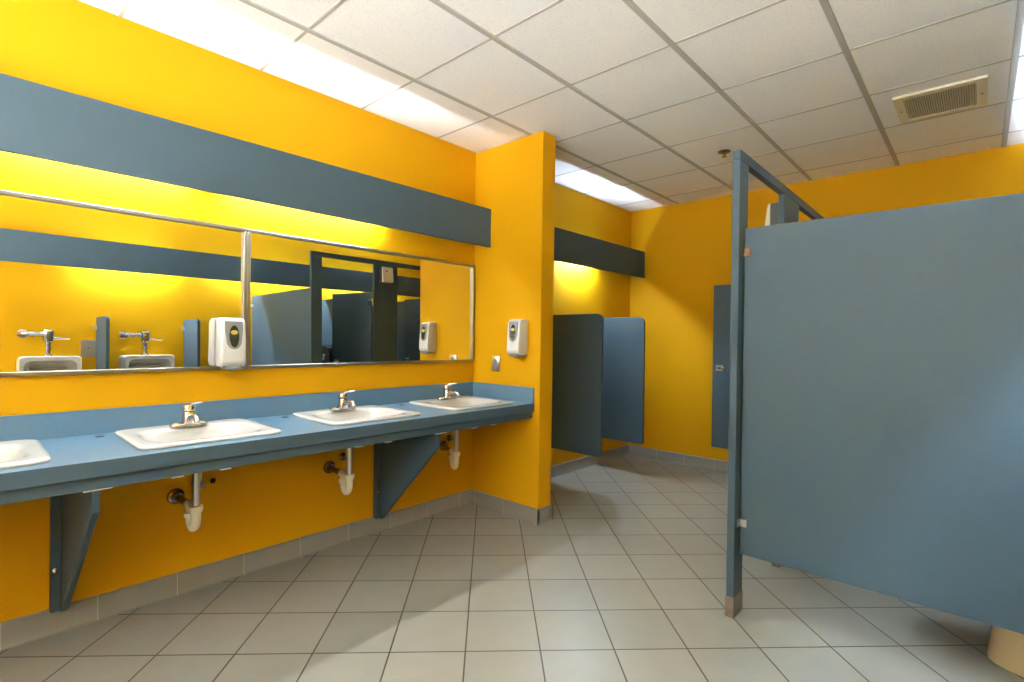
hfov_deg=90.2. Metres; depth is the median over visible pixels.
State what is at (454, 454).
trap
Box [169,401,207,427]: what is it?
faucet
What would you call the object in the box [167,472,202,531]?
trap
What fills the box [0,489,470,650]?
baseboard
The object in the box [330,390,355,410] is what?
faucet
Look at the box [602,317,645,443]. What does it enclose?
screen
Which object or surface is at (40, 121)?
valance
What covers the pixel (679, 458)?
baseboard
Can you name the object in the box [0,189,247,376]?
wall mirror
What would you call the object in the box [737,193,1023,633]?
partition panel
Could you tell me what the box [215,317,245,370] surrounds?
soap dispenser
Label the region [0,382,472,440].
backsplash
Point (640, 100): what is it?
ceiling
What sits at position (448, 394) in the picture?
faucet
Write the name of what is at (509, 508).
baseboard
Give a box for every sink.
[0,439,50,468]
[115,418,280,478]
[292,405,419,447]
[409,396,512,428]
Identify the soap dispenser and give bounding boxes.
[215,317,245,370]
[507,319,527,357]
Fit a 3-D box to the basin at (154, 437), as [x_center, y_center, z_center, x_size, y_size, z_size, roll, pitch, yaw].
[-1.402,0.475,2.289,0.503,0.152,0.543,1,0,42]
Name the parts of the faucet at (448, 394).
plate, handle, spout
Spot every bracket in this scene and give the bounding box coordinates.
[49,487,112,612]
[373,432,446,518]
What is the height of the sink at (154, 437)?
0.152 m
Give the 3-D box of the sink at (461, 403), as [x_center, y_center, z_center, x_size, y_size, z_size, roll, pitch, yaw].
[-0.322,0.483,3.432,0.554,0.152,0.543,1,0,42]
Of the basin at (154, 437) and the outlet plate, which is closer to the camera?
the basin at (154, 437)
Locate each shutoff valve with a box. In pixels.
[191,472,206,487]
[339,452,352,460]
[446,431,453,440]
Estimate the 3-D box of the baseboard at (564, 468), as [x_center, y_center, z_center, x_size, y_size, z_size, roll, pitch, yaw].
[0.544,1.202,4.863,0.024,0.105,2.242,1,0,42]
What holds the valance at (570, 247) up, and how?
attached to the wall at (73, 46)
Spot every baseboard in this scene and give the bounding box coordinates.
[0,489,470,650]
[471,489,552,525]
[537,504,553,525]
[551,444,627,478]
[628,445,727,472]
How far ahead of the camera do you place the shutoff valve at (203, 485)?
2.50 m
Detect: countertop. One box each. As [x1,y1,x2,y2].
[0,382,533,504]
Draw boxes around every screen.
[551,314,603,456]
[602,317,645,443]
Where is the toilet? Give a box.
[987,625,1023,676]
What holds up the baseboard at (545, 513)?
attached to the wall at (514, 276)
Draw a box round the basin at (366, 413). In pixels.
[292,405,419,425]
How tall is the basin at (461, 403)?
0.152 m
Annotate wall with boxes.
[0,0,630,622]
[471,131,555,508]
[628,143,1023,460]
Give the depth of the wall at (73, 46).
2.62 m
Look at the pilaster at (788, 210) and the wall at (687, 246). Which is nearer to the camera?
the pilaster at (788, 210)
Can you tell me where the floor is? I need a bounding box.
[0,454,1023,681]
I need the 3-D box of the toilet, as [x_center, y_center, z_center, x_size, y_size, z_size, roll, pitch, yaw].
[2.194,0.918,1.901,0.768,0.750,0.371,1,0,42]
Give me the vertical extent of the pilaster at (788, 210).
2.105 m
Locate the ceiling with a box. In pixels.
[78,0,1023,211]
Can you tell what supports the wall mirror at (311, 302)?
attached to the wall at (73, 46)
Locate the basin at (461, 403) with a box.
[409,396,512,410]
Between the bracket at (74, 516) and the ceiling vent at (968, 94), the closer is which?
the bracket at (74, 516)
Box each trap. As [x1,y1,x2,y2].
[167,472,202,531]
[323,448,353,494]
[440,430,459,469]
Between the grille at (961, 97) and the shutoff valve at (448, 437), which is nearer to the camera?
the grille at (961, 97)
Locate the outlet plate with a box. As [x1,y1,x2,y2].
[492,356,499,370]
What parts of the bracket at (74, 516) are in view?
support panel, mounting plate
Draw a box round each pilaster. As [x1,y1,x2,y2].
[725,160,748,618]
[772,194,798,567]
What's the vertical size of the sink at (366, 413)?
0.152 m
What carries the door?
attached to the pilaster
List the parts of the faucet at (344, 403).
handle, plate, spout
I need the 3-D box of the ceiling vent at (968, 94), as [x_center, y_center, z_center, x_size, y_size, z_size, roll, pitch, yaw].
[2.504,-1.398,2.985,0.406,0.016,0.440,1,0,42]
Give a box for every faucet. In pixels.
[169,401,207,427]
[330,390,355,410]
[437,383,459,399]
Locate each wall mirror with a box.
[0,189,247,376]
[246,229,474,368]
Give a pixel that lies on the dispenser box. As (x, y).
(772, 210)
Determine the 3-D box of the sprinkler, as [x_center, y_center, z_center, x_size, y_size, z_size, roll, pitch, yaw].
[1.587,-1.396,3.817,0.090,0.042,0.090,1,0,42]
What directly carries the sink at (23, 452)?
in the countertop at (84, 449)
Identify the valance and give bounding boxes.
[0,73,490,247]
[554,227,644,277]
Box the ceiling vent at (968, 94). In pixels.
[892,74,987,123]
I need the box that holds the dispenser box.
[765,203,777,225]
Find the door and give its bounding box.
[711,284,730,448]
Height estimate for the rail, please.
0.049 m
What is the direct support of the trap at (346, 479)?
attached to the sink at (366, 413)
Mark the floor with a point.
(626, 582)
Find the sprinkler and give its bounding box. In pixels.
[718,149,730,157]
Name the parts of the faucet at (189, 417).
plate, handle, spout, lever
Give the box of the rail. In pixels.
[733,149,823,219]
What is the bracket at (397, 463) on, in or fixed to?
attached to the wall at (73, 46)
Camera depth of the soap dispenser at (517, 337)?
3.52 m
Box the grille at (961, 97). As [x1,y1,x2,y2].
[904,83,975,119]
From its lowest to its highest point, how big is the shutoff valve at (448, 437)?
0.075 m
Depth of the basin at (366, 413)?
2.90 m
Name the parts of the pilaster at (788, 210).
post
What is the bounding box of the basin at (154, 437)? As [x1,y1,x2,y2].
[115,418,280,450]
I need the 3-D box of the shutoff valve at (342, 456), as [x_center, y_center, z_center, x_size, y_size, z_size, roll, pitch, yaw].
[-1.008,0.595,3.105,0.090,0.281,0.050,1,0,42]
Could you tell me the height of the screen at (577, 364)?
1.190 m
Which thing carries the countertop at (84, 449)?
attached to the wall at (73, 46)
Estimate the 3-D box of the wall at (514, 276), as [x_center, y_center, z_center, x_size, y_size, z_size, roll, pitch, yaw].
[-0.004,-0.093,3.761,0.667,2.691,0.137,1,0,42]
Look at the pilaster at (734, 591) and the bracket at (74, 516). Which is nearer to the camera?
the bracket at (74, 516)

